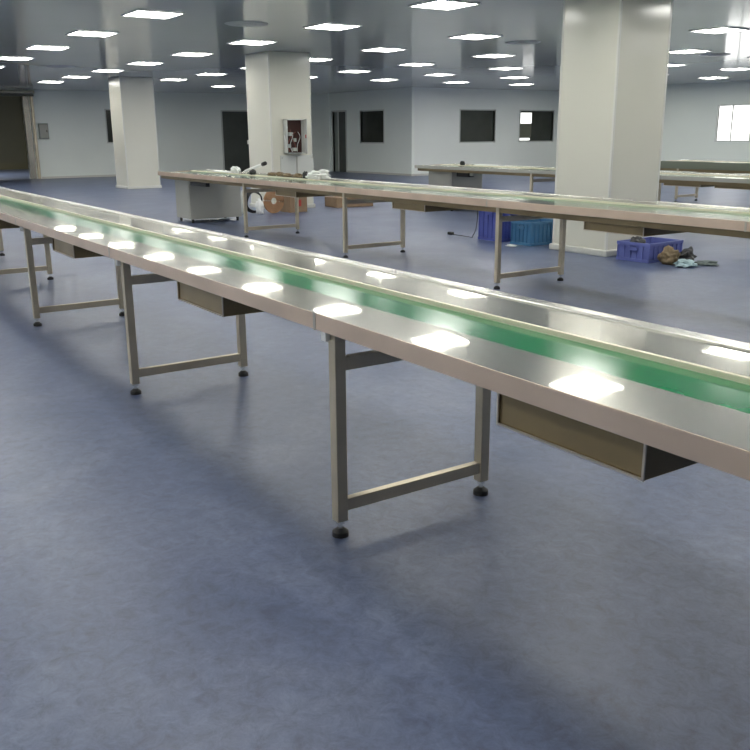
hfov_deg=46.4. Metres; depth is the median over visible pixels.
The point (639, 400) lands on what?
conveyor belt
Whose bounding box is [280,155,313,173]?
cover plate
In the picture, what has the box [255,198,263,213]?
plastic bag
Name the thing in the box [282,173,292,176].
lump
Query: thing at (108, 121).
window
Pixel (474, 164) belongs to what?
plastic sheet
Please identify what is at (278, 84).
square column
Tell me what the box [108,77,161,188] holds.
square column
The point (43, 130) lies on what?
electrical box
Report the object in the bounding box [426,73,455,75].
recessed light
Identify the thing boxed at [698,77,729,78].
recessed light
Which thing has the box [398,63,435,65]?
recessed light
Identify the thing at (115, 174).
baseboard
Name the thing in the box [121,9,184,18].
recessed light
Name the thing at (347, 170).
baseboard
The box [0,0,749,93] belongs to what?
ceiling
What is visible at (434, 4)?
recessed light
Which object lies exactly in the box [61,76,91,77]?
recessed light
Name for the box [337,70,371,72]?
recessed light
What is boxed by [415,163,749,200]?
table
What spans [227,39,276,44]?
recessed light
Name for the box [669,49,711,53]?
recessed light
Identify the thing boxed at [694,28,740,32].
diffuser
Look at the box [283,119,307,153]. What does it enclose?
electrical box
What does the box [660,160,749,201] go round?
table
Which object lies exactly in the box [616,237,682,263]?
plastic crate
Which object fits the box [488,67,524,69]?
recessed light
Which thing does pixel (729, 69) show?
recessed light
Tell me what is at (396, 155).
wall
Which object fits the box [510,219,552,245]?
plastic crate
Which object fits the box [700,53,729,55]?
ceiling vent
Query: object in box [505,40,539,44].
ceiling vent
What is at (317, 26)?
diffuser
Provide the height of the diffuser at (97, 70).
0.008 m
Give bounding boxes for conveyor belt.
[0,187,749,538]
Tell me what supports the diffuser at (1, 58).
attached to the recessed light at (1, 57)
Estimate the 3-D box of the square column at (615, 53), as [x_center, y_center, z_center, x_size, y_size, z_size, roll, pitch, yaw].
[2.563,-2.689,9.549,0.840,2.649,0.850,-11,18,-32]
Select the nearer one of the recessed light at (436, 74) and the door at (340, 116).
the recessed light at (436, 74)
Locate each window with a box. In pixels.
[104,109,112,142]
[360,109,383,143]
[459,109,495,142]
[519,110,554,141]
[714,104,749,141]
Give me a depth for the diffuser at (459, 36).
12.75 m
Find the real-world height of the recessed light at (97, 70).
0.014 m
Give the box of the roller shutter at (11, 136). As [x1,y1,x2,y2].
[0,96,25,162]
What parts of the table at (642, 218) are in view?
leg, leg, leg, leg, support rail, guide rail, leg, leg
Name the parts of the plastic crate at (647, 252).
handle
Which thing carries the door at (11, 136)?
in the wall at (189, 132)
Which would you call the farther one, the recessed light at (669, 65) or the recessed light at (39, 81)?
the recessed light at (39, 81)
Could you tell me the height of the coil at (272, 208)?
0.414 m
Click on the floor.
(174, 575)
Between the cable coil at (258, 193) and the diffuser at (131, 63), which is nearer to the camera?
the cable coil at (258, 193)
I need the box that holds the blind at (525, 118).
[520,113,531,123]
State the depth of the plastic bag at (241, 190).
14.73 m
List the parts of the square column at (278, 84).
corner trim, corner trim, skirting, corner trim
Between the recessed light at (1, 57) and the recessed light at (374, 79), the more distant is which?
the recessed light at (374, 79)
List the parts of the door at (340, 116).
panel, panel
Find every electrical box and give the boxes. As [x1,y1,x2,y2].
[38,123,48,138]
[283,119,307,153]
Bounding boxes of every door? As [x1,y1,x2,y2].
[0,90,40,178]
[220,110,249,171]
[331,110,346,171]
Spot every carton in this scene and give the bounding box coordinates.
[280,196,306,212]
[325,196,372,207]
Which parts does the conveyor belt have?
leg, leg, leg, leg, leg, leg, leg, threaded stem, guide rail, threaded stem, leg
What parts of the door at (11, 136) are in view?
post, post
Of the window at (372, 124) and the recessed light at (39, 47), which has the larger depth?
the window at (372, 124)
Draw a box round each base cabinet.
[175,180,241,222]
[429,171,481,210]
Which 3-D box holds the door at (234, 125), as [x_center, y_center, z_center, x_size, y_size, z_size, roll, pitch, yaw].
[-4.842,-8.177,30.658,1.150,2.100,0.105,-11,18,-32]
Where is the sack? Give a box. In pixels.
[657,245,680,264]
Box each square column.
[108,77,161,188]
[245,51,314,208]
[549,0,672,256]
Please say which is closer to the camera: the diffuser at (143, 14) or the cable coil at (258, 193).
the diffuser at (143, 14)
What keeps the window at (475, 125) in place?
in the wall at (436, 110)
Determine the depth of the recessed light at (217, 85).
25.48 m
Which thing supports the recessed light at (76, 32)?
in the ceiling
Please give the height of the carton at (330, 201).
0.176 m
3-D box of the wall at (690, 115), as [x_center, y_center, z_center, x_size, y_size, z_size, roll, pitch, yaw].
[14.651,-5.276,18.611,0.100,2.650,29.770,-11,18,-32]
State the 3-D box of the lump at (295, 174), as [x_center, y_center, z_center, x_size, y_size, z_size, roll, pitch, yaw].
[-0.998,-2.595,11.361,0.149,0.052,0.177,-2,15,-5]
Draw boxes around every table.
[158,169,749,289]
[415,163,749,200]
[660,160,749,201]
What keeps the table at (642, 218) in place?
on the floor
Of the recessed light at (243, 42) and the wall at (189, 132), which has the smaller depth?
the recessed light at (243, 42)
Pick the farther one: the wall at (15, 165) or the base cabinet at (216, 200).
the wall at (15, 165)
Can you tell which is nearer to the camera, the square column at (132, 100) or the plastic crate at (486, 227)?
the plastic crate at (486, 227)
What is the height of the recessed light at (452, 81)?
0.014 m
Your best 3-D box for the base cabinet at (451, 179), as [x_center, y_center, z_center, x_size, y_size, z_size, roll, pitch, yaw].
[1.400,-3.241,15.289,0.686,0.675,0.656,-11,18,-32]
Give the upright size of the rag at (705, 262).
0.046 m
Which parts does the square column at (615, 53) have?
corner trim, skirting, corner trim, corner trim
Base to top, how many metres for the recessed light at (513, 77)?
0.014 m
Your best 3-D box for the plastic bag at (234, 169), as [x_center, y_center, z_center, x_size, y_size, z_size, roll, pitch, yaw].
[-2.024,-2.983,12.702,0.213,0.101,0.107,10,18,32]
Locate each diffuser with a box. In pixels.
[0,57,31,59]
[28,46,64,49]
[97,70,117,71]
[124,11,178,17]
[131,63,160,64]
[175,53,208,55]
[233,41,272,44]
[308,24,357,29]
[310,59,325,60]
[364,48,402,51]
[405,64,431,65]
[453,35,497,38]
[475,55,509,57]
[497,68,519,69]
[672,50,705,52]
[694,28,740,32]
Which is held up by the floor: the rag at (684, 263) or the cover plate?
the rag at (684, 263)
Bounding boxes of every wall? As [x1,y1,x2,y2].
[0,89,246,178]
[0,96,28,169]
[311,93,329,170]
[329,87,414,173]
[414,87,558,173]
[660,80,749,173]
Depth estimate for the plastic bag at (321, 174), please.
10.78 m
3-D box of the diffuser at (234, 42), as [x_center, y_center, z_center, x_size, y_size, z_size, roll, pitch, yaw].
[-1.877,-5.078,13.357,0.530,0.008,0.530,-11,18,-32]
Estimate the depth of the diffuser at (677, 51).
15.37 m
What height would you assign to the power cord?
0.605 m
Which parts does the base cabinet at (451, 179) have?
door, panel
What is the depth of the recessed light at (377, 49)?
14.62 m
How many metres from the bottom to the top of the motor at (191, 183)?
0.050 m
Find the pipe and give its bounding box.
[244,161,266,172]
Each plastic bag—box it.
[230,166,240,172]
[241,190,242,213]
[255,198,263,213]
[305,169,330,178]
[630,236,645,242]
[679,246,696,260]
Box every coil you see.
[247,192,262,212]
[263,191,283,212]
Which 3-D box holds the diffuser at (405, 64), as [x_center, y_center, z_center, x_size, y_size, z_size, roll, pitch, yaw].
[0.848,-6.339,17.857,0.530,0.008,0.530,-11,18,-32]
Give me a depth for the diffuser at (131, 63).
17.14 m
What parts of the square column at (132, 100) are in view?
corner trim, corner trim, skirting, corner trim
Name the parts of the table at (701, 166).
leg, leg, support rail, guide rail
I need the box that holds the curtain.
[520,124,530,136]
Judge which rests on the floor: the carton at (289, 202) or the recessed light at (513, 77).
the carton at (289, 202)
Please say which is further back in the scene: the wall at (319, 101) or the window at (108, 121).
the wall at (319, 101)
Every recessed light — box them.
[0,56,33,60]
[25,45,70,50]
[37,81,64,82]
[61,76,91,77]
[65,30,118,36]
[90,69,123,71]
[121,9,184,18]
[126,62,163,64]
[160,79,187,80]
[170,52,213,56]
[195,73,225,75]
[210,85,234,86]
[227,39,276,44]
[303,23,361,30]
[310,58,333,61]
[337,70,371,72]
[360,47,406,51]
[369,79,398,80]
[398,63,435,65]
[408,0,480,9]
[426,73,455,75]
[442,81,468,82]
[447,33,502,39]
[471,54,515,57]
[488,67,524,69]
[501,76,530,78]
[668,64,684,66]
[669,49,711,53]
[689,27,749,33]
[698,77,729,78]
[718,68,749,70]
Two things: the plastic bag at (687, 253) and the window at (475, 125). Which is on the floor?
the plastic bag at (687, 253)
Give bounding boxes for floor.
[0,169,749,749]
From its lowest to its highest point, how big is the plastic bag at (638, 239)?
0.193 m
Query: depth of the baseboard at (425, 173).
27.55 m
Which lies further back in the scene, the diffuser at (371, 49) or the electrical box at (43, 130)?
the electrical box at (43, 130)
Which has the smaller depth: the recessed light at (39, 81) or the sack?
the sack
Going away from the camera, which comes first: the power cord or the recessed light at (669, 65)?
the power cord
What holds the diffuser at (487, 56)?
attached to the recessed light at (484, 55)
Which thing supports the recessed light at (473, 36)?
in the ceiling
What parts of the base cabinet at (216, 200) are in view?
door, panel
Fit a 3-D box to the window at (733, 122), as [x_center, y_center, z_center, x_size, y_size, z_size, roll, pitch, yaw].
[10.214,-7.164,24.890,0.072,1.020,1.130,-11,18,-32]
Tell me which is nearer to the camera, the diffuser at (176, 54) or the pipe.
the pipe
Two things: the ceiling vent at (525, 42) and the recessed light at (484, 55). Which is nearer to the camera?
the ceiling vent at (525, 42)
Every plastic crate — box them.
[478,211,514,241]
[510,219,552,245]
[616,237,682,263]
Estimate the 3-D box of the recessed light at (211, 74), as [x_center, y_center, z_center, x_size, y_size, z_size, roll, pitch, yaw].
[-3.805,-6.987,20.334,0.570,0.014,0.570,-11,18,-32]
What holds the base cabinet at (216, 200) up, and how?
on the floor
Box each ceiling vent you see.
[46,65,74,67]
[224,21,267,26]
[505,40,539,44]
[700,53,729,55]
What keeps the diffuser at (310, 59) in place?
attached to the recessed light at (311, 59)
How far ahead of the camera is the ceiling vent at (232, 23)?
11.05 m
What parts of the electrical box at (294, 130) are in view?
plate, panel door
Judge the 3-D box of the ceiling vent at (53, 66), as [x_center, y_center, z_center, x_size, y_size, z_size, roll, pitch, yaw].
[-6.401,-6.269,17.811,0.560,0.020,0.560,-11,18,-32]
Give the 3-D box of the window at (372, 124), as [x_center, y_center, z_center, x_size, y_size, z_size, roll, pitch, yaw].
[-0.081,-8.168,28.791,0.072,1.060,1.440,-11,18,-32]
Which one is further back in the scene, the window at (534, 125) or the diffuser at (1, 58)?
the window at (534, 125)
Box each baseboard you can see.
[42,174,115,178]
[347,170,410,175]
[411,173,428,175]
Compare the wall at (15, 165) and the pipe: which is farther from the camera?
the wall at (15, 165)
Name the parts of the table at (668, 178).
leg, support rail, guide rail, leg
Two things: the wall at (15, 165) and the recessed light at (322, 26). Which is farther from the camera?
the wall at (15, 165)
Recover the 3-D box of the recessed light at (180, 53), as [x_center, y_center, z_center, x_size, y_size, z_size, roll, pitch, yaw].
[-3.193,-5.587,15.248,0.570,0.014,0.570,-11,18,-32]
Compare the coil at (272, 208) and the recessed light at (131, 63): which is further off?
the recessed light at (131, 63)
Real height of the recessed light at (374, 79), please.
0.014 m
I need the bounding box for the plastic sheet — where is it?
[474,164,504,165]
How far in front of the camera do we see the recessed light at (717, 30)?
12.18 m
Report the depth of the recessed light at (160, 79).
22.13 m
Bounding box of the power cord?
[448,211,477,237]
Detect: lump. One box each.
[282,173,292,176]
[293,173,302,176]
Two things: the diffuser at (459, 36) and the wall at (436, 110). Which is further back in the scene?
the wall at (436, 110)
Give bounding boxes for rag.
[673,259,697,267]
[694,260,718,265]
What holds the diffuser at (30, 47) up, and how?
attached to the recessed light at (39, 47)
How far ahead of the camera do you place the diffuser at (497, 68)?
19.16 m

